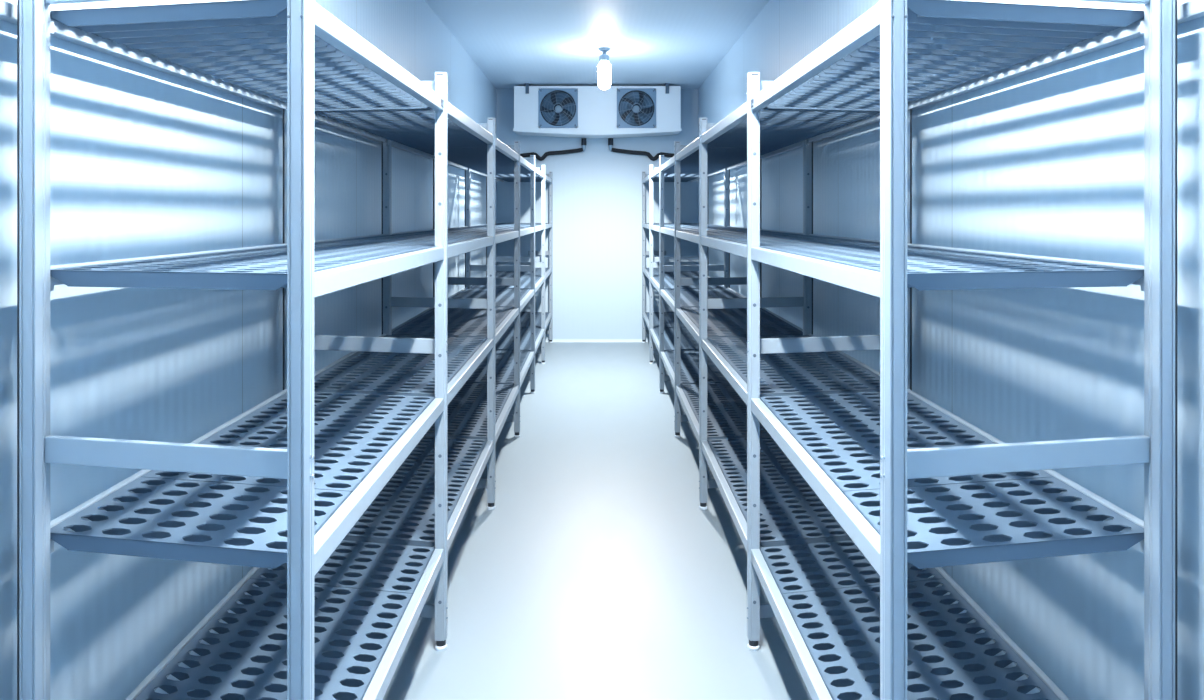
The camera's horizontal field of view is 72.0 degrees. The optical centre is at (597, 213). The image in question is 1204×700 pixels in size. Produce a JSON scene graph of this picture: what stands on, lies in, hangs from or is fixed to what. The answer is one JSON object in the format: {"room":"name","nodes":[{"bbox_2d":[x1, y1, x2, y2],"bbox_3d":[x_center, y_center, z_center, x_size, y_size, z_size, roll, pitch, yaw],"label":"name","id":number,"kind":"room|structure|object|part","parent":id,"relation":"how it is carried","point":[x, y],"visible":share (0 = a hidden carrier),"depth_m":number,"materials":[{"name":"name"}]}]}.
{"room":"walk-in cold room","nodes":[
{"label":"walk-in cold room","id":0,"kind":"room"},
{"bbox_2d":[0,0,496,699],"bbox_3d":[-1.080,0.020,3.660,0.080,2.614,9.820,0,0,0],"label":"wall","id":1,"kind":"structure","parent":0,"point":[145,161],"depth_m":1.96,"materials":[{"name":"silver metal"}]},
{"bbox_2d":[0,0,498,180],"bbox_3d":[-1.026,-0.351,4.710,0.028,0.028,7.620,0,0,0],"label":"trim","id":2,"kind":"structure","parent":1,"relation":"attached to","point":[8,11],"depth_m":1.88,"materials":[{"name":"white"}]},
{"bbox_2d":[356,342,811,699],"bbox_3d":[0.000,1.367,3.660,2.240,0.080,9.980,0,0,0],"label":"floor","id":3,"kind":"structure","parent":0,"point":[596,571],"depth_m":3.11,"materials":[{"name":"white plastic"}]},
{"bbox_2d":[17,0,552,699],"bbox_3d":[-0.725,0.449,4.974,0.535,1.757,7.320,0,0,0],"label":"shelving rack","id":4,"kind":"object","parent":3,"relation":"on","point":[344,482],"visible":1,"depth_m":1.76,"materials":[{"name":"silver metal"}]},
{"bbox_3d":[-0.969,0.433,1.428,0.033,1.727,0.030,0,0,0],"label":"post","id":5,"kind":"part","parent":4,"relation":"part of","materials":[{"name":"blue"}]},
{"bbox_3d":[-0.729,-0.339,1.554,0.541,0.028,0.297,0,0,11],"label":"shelf panel","id":6,"kind":"part","parent":4,"relation":"part of","materials":[{"name":"blue"}]},
{"bbox_3d":[-0.729,0.571,1.554,0.541,0.028,0.297,0,0,11],"label":"shelf panel","id":7,"kind":"part","parent":4,"relation":"part of","materials":[{"name":"blue"}]},
{"bbox_3d":[-0.729,0.113,1.829,0.475,0.028,0.945,0,0,0],"label":"shelf panel","id":8,"kind":"part","parent":4,"relation":"part of","materials":[{"name":"blue"}]},
{"bbox_3d":[-0.729,1.028,1.829,0.475,0.028,0.945,0,0,0],"label":"shelf panel","id":9,"kind":"part","parent":4,"relation":"part of","materials":[{"name":"blue"}]},
{"bbox_3d":[-0.729,-0.339,2.134,0.475,0.028,0.945,0,0,0],"label":"shelf panel","id":10,"kind":"part","parent":4,"relation":"part of","materials":[{"name":"blue"}]},
{"bbox_3d":[-0.969,0.433,2.626,0.033,1.727,0.030,0,0,0],"label":"post","id":11,"kind":"part","parent":4,"relation":"part of","materials":[{"name":"silver metal"}]},
{"bbox_3d":[-0.729,0.571,2.134,0.475,0.028,0.945,0,0,0],"label":"shelf panel","id":12,"kind":"part","parent":4,"relation":"part of","materials":[{"name":"blue"}]},
{"bbox_3d":[-0.476,0.433,1.333,0.033,1.727,0.030,0,0,0],"label":"post","id":13,"kind":"part","parent":4,"relation":"part of","materials":[{"name":"blue"}]},
{"bbox_3d":[-0.729,1.028,2.409,0.541,0.028,0.297,0,0,11],"label":"shelf panel","id":14,"kind":"part","parent":4,"relation":"part of","materials":[{"name":"blue"}]},
{"bbox_3d":[-0.729,0.113,2.409,0.541,0.028,0.297,0,0,11],"label":"shelf panel","id":15,"kind":"part","parent":4,"relation":"part of","materials":[{"name":"blue"}]},
{"bbox_3d":[-0.729,-0.339,2.752,0.541,0.028,0.297,0,0,11],"label":"shelf panel","id":16,"kind":"part","parent":4,"relation":"part of","materials":[{"name":"blue"}]},
{"bbox_3d":[-0.729,0.571,2.752,0.541,0.028,0.297,0,0,11],"label":"shelf panel","id":17,"kind":"part","parent":4,"relation":"part of","materials":[{"name":"blue"}]},
{"bbox_3d":[-0.969,0.433,3.824,0.033,1.727,0.030,0,0,0],"label":"post","id":18,"kind":"part","parent":4,"relation":"part of","materials":[{"name":"blue"}]},
{"bbox_3d":[-0.729,0.113,3.027,0.475,0.028,0.945,0,0,0],"label":"shelf panel","id":19,"kind":"part","parent":4,"relation":"part of","materials":[{"name":"blue"}]},
{"bbox_3d":[-0.729,0.571,3.332,0.475,0.028,0.945,0,0,0],"label":"shelf panel","id":20,"kind":"part","parent":4,"relation":"part of","materials":[{"name":"blue"}]},
{"bbox_3d":[-0.729,-0.339,3.332,0.475,0.028,0.945,0,0,0],"label":"shelf panel","id":21,"kind":"part","parent":4,"relation":"part of","materials":[{"name":"blue"}]},
{"bbox_3d":[-0.729,1.028,3.027,0.475,0.028,0.945,0,0,0],"label":"shelf panel","id":22,"kind":"part","parent":4,"relation":"part of","materials":[{"name":"blue"}]},
{"bbox_3d":[-0.729,0.113,3.607,0.541,0.028,0.297,0,0,11],"label":"shelf panel","id":23,"kind":"part","parent":4,"relation":"part of","materials":[{"name":"blue"}]},
{"bbox_3d":[-0.969,0.433,5.022,0.033,1.727,0.030,0,0,0],"label":"post","id":24,"kind":"part","parent":4,"relation":"part of","materials":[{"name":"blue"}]},
{"bbox_3d":[-0.476,0.433,2.531,0.033,1.727,0.030,0,0,0],"label":"post","id":25,"kind":"part","parent":4,"relation":"part of","materials":[{"name":"blue"}]},
{"bbox_3d":[-0.729,-0.339,3.950,0.541,0.028,0.297,0,0,11],"label":"shelf panel","id":26,"kind":"part","parent":4,"relation":"part of","materials":[{"name":"blue"}]},
{"bbox_3d":[-0.729,0.571,3.950,0.541,0.028,0.297,0,0,11],"label":"shelf panel","id":27,"kind":"part","parent":4,"relation":"part of","materials":[{"name":"blue"}]},
{"bbox_3d":[-0.729,1.028,3.607,0.541,0.028,0.297,0,0,11],"label":"shelf panel","id":28,"kind":"part","parent":4,"relation":"part of","materials":[{"name":"blue"}]},
{"bbox_3d":[-0.729,0.113,4.225,0.475,0.028,0.945,0,0,0],"label":"shelf panel","id":29,"kind":"part","parent":4,"relation":"part of","materials":[{"name":"blue"}]},
{"bbox_3d":[-0.729,0.571,4.530,0.475,0.028,0.945,0,0,0],"label":"shelf panel","id":30,"kind":"part","parent":4,"relation":"part of","materials":[{"name":"blue"}]},
{"bbox_3d":[-0.729,-0.339,4.530,0.475,0.028,0.945,0,0,0],"label":"shelf panel","id":31,"kind":"part","parent":4,"relation":"part of","materials":[{"name":"blue"}]},
{"bbox_3d":[-0.729,1.028,4.225,0.475,0.028,0.945,0,0,0],"label":"shelf panel","id":32,"kind":"part","parent":4,"relation":"part of","materials":[{"name":"blue"}]},
{"bbox_3d":[-0.969,0.433,6.220,0.033,1.727,0.030,0,0,0],"label":"post","id":33,"kind":"part","parent":4,"relation":"part of","materials":[{"name":"blue"}]},
{"bbox_3d":[-0.729,0.113,4.805,0.541,0.028,0.297,0,0,11],"label":"shelf panel","id":34,"kind":"part","parent":4,"relation":"part of","materials":[{"name":"blue"}]},
{"bbox_3d":[-0.729,-0.339,5.148,0.541,0.028,0.297,0,0,11],"label":"shelf panel","id":35,"kind":"part","parent":4,"relation":"part of","materials":[{"name":"blue"}]},
{"bbox_3d":[-0.729,1.028,4.805,0.541,0.028,0.297,0,0,11],"label":"shelf panel","id":36,"kind":"part","parent":4,"relation":"part of","materials":[{"name":"blue"}]},
{"bbox_3d":[-0.729,0.113,5.423,0.475,0.028,0.945,0,0,0],"label":"shelf panel","id":37,"kind":"part","parent":4,"relation":"part of","materials":[{"name":"blue"}]},
{"bbox_3d":[-0.729,0.571,5.728,0.475,0.028,0.945,0,0,0],"label":"shelf panel","id":38,"kind":"part","parent":4,"relation":"part of","materials":[{"name":"blue"}]},
{"bbox_3d":[-0.729,-0.339,5.728,0.475,0.028,0.945,0,0,0],"label":"shelf panel","id":39,"kind":"part","parent":4,"relation":"part of","materials":[{"name":"blue"}]},
{"bbox_3d":[-0.476,0.433,3.729,0.033,1.727,0.030,0,0,0],"label":"post","id":40,"kind":"part","parent":4,"relation":"part of","materials":[{"name":"blue"}]},
{"bbox_3d":[-0.729,1.028,5.423,0.475,0.028,0.945,0,0,0],"label":"shelf panel","id":41,"kind":"part","parent":4,"relation":"part of","materials":[{"name":"blue"}]},
{"bbox_3d":[-0.729,0.571,6.346,0.541,0.028,0.297,0,0,11],"label":"shelf panel","id":42,"kind":"part","parent":4,"relation":"part of","materials":[{"name":"blue"}]},
{"bbox_3d":[-0.729,-0.339,6.346,0.541,0.028,0.297,0,0,11],"label":"shelf panel","id":43,"kind":"part","parent":4,"relation":"part of","materials":[{"name":"blue"}]},
{"bbox_3d":[-0.729,0.571,5.148,0.541,0.028,0.297,0,0,11],"label":"shelf panel","id":44,"kind":"part","parent":4,"relation":"part of","materials":[{"name":"silver metal"}]},
{"bbox_3d":[-0.729,0.113,6.621,0.475,0.028,0.945,0,0,0],"label":"shelf panel","id":45,"kind":"part","parent":4,"relation":"part of","materials":[{"name":"blue"}]},
{"bbox_3d":[-0.729,1.028,6.003,0.541,0.028,0.297,0,0,11],"label":"shelf panel","id":46,"kind":"part","parent":4,"relation":"part of","materials":[{"name":"blue"}]},
{"bbox_3d":[-0.729,-0.339,6.926,0.475,0.028,0.945,0,0,0],"label":"shelf panel","id":47,"kind":"part","parent":4,"relation":"part of","materials":[{"name":"blue"}]},
{"bbox_3d":[-0.729,0.571,6.926,0.475,0.028,0.945,0,0,0],"label":"shelf panel","id":48,"kind":"part","parent":4,"relation":"part of","materials":[{"name":"blue"}]},
{"bbox_3d":[-0.729,1.028,6.621,0.475,0.028,0.945,0,0,0],"label":"shelf panel","id":49,"kind":"part","parent":4,"relation":"part of","materials":[{"name":"blue"}]},
{"bbox_3d":[-0.476,0.433,4.927,0.033,1.727,0.030,0,0,0],"label":"post","id":50,"kind":"part","parent":4,"relation":"part of","materials":[{"name":"blue"}]},
{"bbox_3d":[-0.729,0.571,7.544,0.541,0.028,0.297,0,0,11],"label":"shelf panel","id":51,"kind":"part","parent":4,"relation":"part of","materials":[{"name":"blue"}]},
{"bbox_3d":[-0.729,-0.339,7.544,0.541,0.028,0.297,0,0,11],"label":"shelf panel","id":52,"kind":"part","parent":4,"relation":"part of","materials":[{"name":"blue"}]},
{"bbox_3d":[-0.729,0.113,7.819,0.475,0.028,0.945,0,0,0],"label":"shelf panel","id":53,"kind":"part","parent":4,"relation":"part of","materials":[{"name":"blue"}]},
{"bbox_3d":[-0.729,0.571,8.124,0.475,0.028,0.945,0,0,0],"label":"shelf panel","id":54,"kind":"part","parent":4,"relation":"part of","materials":[{"name":"blue"}]},
{"bbox_3d":[-0.729,1.028,7.201,0.541,0.028,0.297,0,0,11],"label":"shelf panel","id":55,"kind":"part","parent":4,"relation":"part of","materials":[{"name":"blue"}]},
{"bbox_3d":[-0.729,-0.339,8.124,0.475,0.028,0.945,0,0,0],"label":"shelf panel","id":56,"kind":"part","parent":4,"relation":"part of","materials":[{"name":"silver metal"}]},
{"bbox_3d":[-0.729,1.028,7.819,0.475,0.028,0.945,0,0,0],"label":"shelf panel","id":57,"kind":"part","parent":4,"relation":"part of","materials":[{"name":"blue"}]},
{"bbox_3d":[-0.476,0.433,6.125,0.033,1.727,0.030,0,0,0],"label":"post","id":58,"kind":"part","parent":4,"relation":"part of","materials":[{"name":"blue"}]},
{"bbox_3d":[-0.729,1.028,8.399,0.541,0.028,0.297,0,0,11],"label":"shelf panel","id":59,"kind":"part","parent":4,"relation":"part of","materials":[{"name":"blue"}]},
{"bbox_3d":[-0.476,0.433,7.323,0.033,1.727,0.030,0,0,0],"label":"post","id":60,"kind":"part","parent":4,"relation":"part of","materials":[{"name":"blue"}]},
{"bbox_3d":[-0.476,0.433,8.521,0.033,1.727,0.030,0,0,0],"label":"post","id":61,"kind":"part","parent":4,"relation":"part of","materials":[{"name":"blue"}]},
{"bbox_2d":[642,0,1176,699],"bbox_3d":[0.725,0.449,4.974,0.535,1.757,7.320,0,0,0],"label":"shelving rack","id":62,"kind":"object","parent":3,"relation":"on","point":[851,483],"visible":1,"depth_m":1.80,"materials":[{"name":"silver metal"}]},
{"bbox_3d":[0.476,0.433,8.521,0.033,1.727,0.030,0,0,0],"label":"post","id":63,"kind":"part","parent":62,"relation":"part of","materials":[{"name":"blue"}]},
{"bbox_3d":[0.476,0.433,7.323,0.033,1.727,0.030,0,0,0],"label":"post","id":64,"kind":"part","parent":62,"relation":"part of","materials":[{"name":"blue"}]},
{"bbox_3d":[0.729,1.028,8.399,0.541,0.028,0.297,0,0,-11],"label":"shelf panel","id":65,"kind":"part","parent":62,"relation":"part of","materials":[{"name":"blue"}]},
{"bbox_3d":[0.476,0.433,6.125,0.033,1.727,0.030,0,0,0],"label":"post","id":66,"kind":"part","parent":62,"relation":"part of","materials":[{"name":"blue"}]},
{"bbox_3d":[0.729,1.028,7.819,0.475,0.028,0.945,0,0,0],"label":"shelf panel","id":67,"kind":"part","parent":62,"relation":"part of","materials":[{"name":"blue"}]},
{"bbox_3d":[0.729,-0.339,8.124,0.475,0.028,0.945,0,0,0],"label":"shelf panel","id":68,"kind":"part","parent":62,"relation":"part of","materials":[{"name":"blue"}]},
{"bbox_3d":[0.729,1.028,7.201,0.541,0.028,0.297,0,0,-11],"label":"shelf panel","id":69,"kind":"part","parent":62,"relation":"part of","materials":[{"name":"blue"}]},
{"bbox_3d":[0.729,0.571,8.124,0.475,0.028,0.945,0,0,0],"label":"shelf panel","id":70,"kind":"part","parent":62,"relation":"part of","materials":[{"name":"blue"}]},
{"bbox_3d":[0.729,0.113,7.819,0.475,0.028,0.945,0,0,0],"label":"shelf panel","id":71,"kind":"part","parent":62,"relation":"part of","materials":[{"name":"blue"}]},
{"bbox_3d":[0.729,0.571,7.544,0.541,0.028,0.297,0,0,-11],"label":"shelf panel","id":72,"kind":"part","parent":62,"relation":"part of","materials":[{"name":"blue"}]},
{"bbox_3d":[0.729,-0.339,7.544,0.541,0.028,0.297,0,0,-11],"label":"shelf panel","id":73,"kind":"part","parent":62,"relation":"part of","materials":[{"name":"blue"}]},
{"bbox_3d":[0.729,1.028,6.621,0.475,0.028,0.945,0,0,0],"label":"shelf panel","id":74,"kind":"part","parent":62,"relation":"part of","materials":[{"name":"blue"}]},
{"bbox_3d":[0.476,0.433,4.927,0.033,1.727,0.030,0,0,0],"label":"post","id":75,"kind":"part","parent":62,"relation":"part of","materials":[{"name":"blue"}]},
{"bbox_3d":[0.729,0.571,6.926,0.475,0.028,0.945,0,0,0],"label":"shelf panel","id":76,"kind":"part","parent":62,"relation":"part of","materials":[{"name":"blue"}]},
{"bbox_3d":[0.729,-0.339,6.926,0.475,0.028,0.945,0,0,0],"label":"shelf panel","id":77,"kind":"part","parent":62,"relation":"part of","materials":[{"name":"blue"}]},
{"bbox_3d":[0.729,1.028,6.003,0.541,0.028,0.297,0,0,-11],"label":"shelf panel","id":78,"kind":"part","parent":62,"relation":"part of","materials":[{"name":"blue"}]},
{"bbox_3d":[0.729,0.113,6.621,0.475,0.028,0.945,0,0,0],"label":"shelf panel","id":79,"kind":"part","parent":62,"relation":"part of","materials":[{"name":"blue"}]},
{"bbox_3d":[0.729,0.571,5.148,0.541,0.028,0.297,0,0,-11],"label":"shelf panel","id":80,"kind":"part","parent":62,"relation":"part of","materials":[{"name":"blue"}]},
{"bbox_3d":[0.729,-0.339,6.346,0.541,0.028,0.297,0,0,-11],"label":"shelf panel","id":81,"kind":"part","parent":62,"relation":"part of","materials":[{"name":"blue"}]},
{"bbox_3d":[0.729,0.571,6.346,0.541,0.028,0.297,0,0,-11],"label":"shelf panel","id":82,"kind":"part","parent":62,"relation":"part of","materials":[{"name":"blue"}]},
{"bbox_3d":[0.729,1.028,5.423,0.475,0.028,0.945,0,0,0],"label":"shelf panel","id":83,"kind":"part","parent":62,"relation":"part of","materials":[{"name":"blue"}]},
{"bbox_3d":[0.476,0.433,3.729,0.033,1.727,0.030,0,0,0],"label":"post","id":84,"kind":"part","parent":62,"relation":"part of","materials":[{"name":"blue"}]},
{"bbox_3d":[0.729,0.571,5.728,0.475,0.028,0.945,0,0,0],"label":"shelf panel","id":85,"kind":"part","parent":62,"relation":"part of","materials":[{"name":"blue"}]},
{"bbox_3d":[0.729,-0.339,5.728,0.475,0.028,0.945,0,0,0],"label":"shelf panel","id":86,"kind":"part","parent":62,"relation":"part of","materials":[{"name":"blue"}]},
{"bbox_3d":[0.969,0.433,7.418,0.033,1.727,0.030,0,0,0],"label":"post","id":87,"kind":"part","parent":62,"relation":"part of","materials":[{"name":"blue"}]},
{"bbox_3d":[0.729,0.113,5.423,0.475,0.028,0.945,0,0,0],"label":"shelf panel","id":88,"kind":"part","parent":62,"relation":"part of","materials":[{"name":"blue"}]},
{"bbox_3d":[0.729,1.028,4.805,0.541,0.028,0.297,0,0,-11],"label":"shelf panel","id":89,"kind":"part","parent":62,"relation":"part of","materials":[{"name":"blue"}]},
{"bbox_3d":[0.729,-0.339,5.148,0.541,0.028,0.297,0,0,-11],"label":"shelf panel","id":90,"kind":"part","parent":62,"relation":"part of","materials":[{"name":"blue"}]},
{"bbox_3d":[0.729,0.113,4.805,0.541,0.028,0.297,0,0,-11],"label":"shelf panel","id":91,"kind":"part","parent":62,"relation":"part of","materials":[{"name":"blue"}]},
{"bbox_3d":[0.969,0.433,6.220,0.033,1.727,0.030,0,0,0],"label":"post","id":92,"kind":"part","parent":62,"relation":"part of","materials":[{"name":"blue"}]},
{"bbox_3d":[0.729,1.028,4.225,0.475,0.028,0.945,0,0,0],"label":"shelf panel","id":93,"kind":"part","parent":62,"relation":"part of","materials":[{"name":"blue"}]},
{"bbox_3d":[0.729,-0.339,4.530,0.475,0.028,0.945,0,0,0],"label":"shelf panel","id":94,"kind":"part","parent":62,"relation":"part of","materials":[{"name":"blue"}]},
{"bbox_3d":[0.729,0.571,4.530,0.475,0.028,0.945,0,0,0],"label":"shelf panel","id":95,"kind":"part","parent":62,"relation":"part of","materials":[{"name":"blue"}]},
{"bbox_3d":[0.729,0.113,4.225,0.475,0.028,0.945,0,0,0],"label":"shelf panel","id":96,"kind":"part","parent":62,"relation":"part of","materials":[{"name":"blue"}]},
{"bbox_3d":[0.729,1.028,3.607,0.541,0.028,0.297,0,0,-11],"label":"shelf panel","id":97,"kind":"part","parent":62,"relation":"part of","materials":[{"name":"blue"}]},
{"bbox_3d":[0.729,0.571,3.950,0.541,0.028,0.297,0,0,-11],"label":"shelf panel","id":98,"kind":"part","parent":62,"relation":"part of","materials":[{"name":"blue"}]},
{"bbox_3d":[0.729,-0.339,3.950,0.541,0.028,0.297,0,0,-11],"label":"shelf panel","id":99,"kind":"part","parent":62,"relation":"part of","materials":[{"name":"blue"}]},
{"bbox_3d":[0.476,0.433,2.531,0.033,1.727,0.030,0,0,0],"label":"post","id":100,"kind":"part","parent":62,"relation":"part of","materials":[{"name":"blue"}]},
{"bbox_3d":[0.729,0.113,3.607,0.541,0.028,0.297,0,0,-11],"label":"shelf panel","id":101,"kind":"part","parent":62,"relation":"part of","materials":[{"name":"blue"}]},
{"bbox_3d":[0.729,1.028,3.027,0.475,0.028,0.945,0,0,0],"label":"shelf panel","id":102,"kind":"part","parent":62,"relation":"part of","materials":[{"name":"blue"}]},
{"bbox_3d":[0.729,-0.339,3.332,0.475,0.028,0.945,0,0,0],"label":"shelf panel","id":103,"kind":"part","parent":62,"relation":"part of","materials":[{"name":"blue"}]},
{"bbox_3d":[0.729,0.571,3.332,0.475,0.028,0.945,0,0,0],"label":"shelf panel","id":104,"kind":"part","parent":62,"relation":"part of","materials":[{"name":"blue"}]},
{"bbox_3d":[0.729,0.113,3.027,0.475,0.028,0.945,0,0,0],"label":"shelf panel","id":105,"kind":"part","parent":62,"relation":"part of","materials":[{"name":"blue"}]},
{"bbox_3d":[0.969,0.433,3.824,0.033,1.727,0.030,0,0,0],"label":"post","id":106,"kind":"part","parent":62,"relation":"part of","materials":[{"name":"blue"}]},
{"bbox_3d":[0.729,0.571,2.752,0.541,0.028,0.297,0,0,-11],"label":"shelf panel","id":107,"kind":"part","parent":62,"relation":"part of","materials":[{"name":"blue"}]},
{"bbox_3d":[0.729,-0.339,2.752,0.541,0.028,0.297,0,0,-11],"label":"shelf panel","id":108,"kind":"part","parent":62,"relation":"part of","materials":[{"name":"blue"}]},
{"bbox_3d":[0.729,0.113,2.409,0.541,0.028,0.297,0,0,-11],"label":"shelf panel","id":109,"kind":"part","parent":62,"relation":"part of","materials":[{"name":"blue"}]},
{"bbox_3d":[0.729,1.028,2.409,0.541,0.028,0.297,0,0,-11],"label":"shelf panel","id":110,"kind":"part","parent":62,"relation":"part of","materials":[{"name":"blue"}]},
{"bbox_3d":[0.476,0.433,1.333,0.033,1.727,0.030,0,0,0],"label":"post","id":111,"kind":"part","parent":62,"relation":"part of","materials":[{"name":"blue"}]},
{"bbox_3d":[0.729,0.571,2.134,0.475,0.028,0.945,0,0,0],"label":"shelf panel","id":112,"kind":"part","parent":62,"relation":"part of","materials":[{"name":"blue"}]},
{"bbox_3d":[0.969,0.433,2.626,0.033,1.727,0.030,0,0,0],"label":"post","id":113,"kind":"part","parent":62,"relation":"part of","materials":[{"name":"blue"}]},
{"bbox_3d":[0.729,-0.339,2.134,0.475,0.028,0.945,0,0,0],"label":"shelf panel","id":114,"kind":"part","parent":62,"relation":"part of","materials":[{"name":"blue"}]},
{"bbox_3d":[0.729,1.028,1.829,0.475,0.028,0.945,0,0,0],"label":"shelf panel","id":115,"kind":"part","parent":62,"relation":"part of","materials":[{"name":"blue"}]},
{"bbox_3d":[0.729,0.113,1.829,0.475,0.028,0.945,0,0,0],"label":"shelf panel","id":116,"kind":"part","parent":62,"relation":"part of","materials":[{"name":"blue"}]},
{"bbox_3d":[0.729,0.571,1.554,0.541,0.028,0.297,0,0,-11],"label":"shelf panel","id":117,"kind":"part","parent":62,"relation":"part of","materials":[{"name":"blue"}]},
{"bbox_3d":[0.729,-0.339,1.554,0.541,0.028,0.297,0,0,-11],"label":"shelf panel","id":118,"kind":"part","parent":62,"relation":"part of","materials":[{"name":"blue"}]},
{"bbox_3d":[0.969,0.433,1.428,0.033,1.727,0.030,0,0,0],"label":"post","id":119,"kind":"part","parent":62,"relation":"part of","materials":[{"name":"blue"}]},
{"bbox_2d":[425,0,768,88],"bbox_3d":[0.000,-1.327,3.660,2.240,0.080,9.980,0,0,0],"label":"ceiling","id":120,"kind":"structure","parent":0,"point":[513,43],"depth_m":6.03,"materials":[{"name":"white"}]},
{"bbox_2d":[513,83,681,137],"bbox_3d":[0.000,-1.032,8.365,1.668,0.511,0.380,0,0,0],"label":"evaporator unit","id":121,"kind":"object","parent":120,"relation":"hanging from","point":[550,111],"visible":1,"depth_m":8.20,"materials":[{"name":"white metal"}]},
{"bbox_2d":[520,138,585,160],"bbox_3d":[-0.575,-0.659,8.530,0.927,0.238,0.052,0,0,0],"label":"insulated pipe","id":122,"kind":"object","parent":121,"relation":"attached to","point":[583,140],"visible":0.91,"depth_m":8.51,"materials":[{"name":"black rubber"}]},
{"bbox_3d":[-0.387,-1.041,8.197,0.390,0.390,0.014,0,0,0],"label":"fan plate","id":123,"kind":"part","parent":121,"relation":"part of","materials":[{"name":"blue"}]},
{"bbox_2d":[513,128,681,137],"bbox_3d":[0.000,-0.808,8.370,1.668,0.064,0.371,0,0,0],"label":"drip tray","id":124,"kind":"object","parent":121,"relation":"on","point":[550,132],"depth_m":8.18,"materials":[{"name":"white metal"}]},
{"bbox_3d":[0.387,-1.041,8.197,0.390,0.390,0.014,0,0,0],"label":"fan plate","id":125,"kind":"part","parent":121,"relation":"part of","materials":[{"name":"blue"}]},
{"bbox_2d":[608,138,673,160],"bbox_3d":[0.575,-0.659,8.530,0.927,0.238,0.052,0,0,0],"label":"insulated pipe","id":126,"kind":"object","parent":121,"relation":"attached to","point":[610,140],"visible":0.85,"depth_m":8.51,"materials":[{"name":"black rubber"}]},
{"bbox_2d":[598,47,610,89],"bbox_3d":[0.055,-1.125,6.460,0.104,0.324,0.104,0,0,0],"label":"ceiling lamp","id":127,"kind":"object","parent":120,"relation":"hanging from","point":[604,68],"visible":1,"depth_m":6.42,"materials":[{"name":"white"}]},
{"bbox_2d":[599,54,608,61],"bbox_3d":[0.055,-1.210,6.460,0.080,0.054,0.080,0,0,0],"label":"socket","id":128,"kind":"object","parent":127,"relation":"attached to","point":[602,58],"depth_m":6.43,"materials":[{"name":"white plastic"}]},
{"bbox_3d":[0.055,-1.075,6.460,0.104,0.225,0.104,0,0,0],"label":"bulb","id":129,"kind":"part","parent":127,"relation":"part of","materials":[{"name":"white glass"}]},
{"bbox_2d":[497,89,697,338],"bbox_3d":[0.000,0.020,8.610,2.240,2.614,0.080,0,0,0],"label":"wall","id":130,"kind":"structure","parent":0,"point":[597,190],"depth_m":8.57,"materials":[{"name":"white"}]},
{"bbox_2d":[545,339,653,341],"bbox_3d":[0.000,1.314,8.559,2.080,0.026,0.022,0,0,0],"label":"baseboard","id":131,"kind":"structure","parent":130,"relation":"attached to","point":[546,340],"depth_m":8.56,"materials":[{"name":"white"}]},
{"bbox_2d":[698,0,1203,699],"bbox_3d":[1.080,0.020,3.660,0.080,2.614,9.820,0,0,0],"label":"wall","id":132,"kind":"structure","parent":0,"point":[1048,161],"depth_m":1.94,"materials":[{"name":"silver metal"}]},
{"bbox_2d":[696,0,1203,180],"bbox_3d":[1.026,-0.351,4.710,0.028,0.028,7.620,0,0,0],"label":"trim","id":133,"kind":"structure","parent":132,"relation":"attached to","point":[1190,10],"depth_m":1.77,"materials":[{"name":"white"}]}
]}

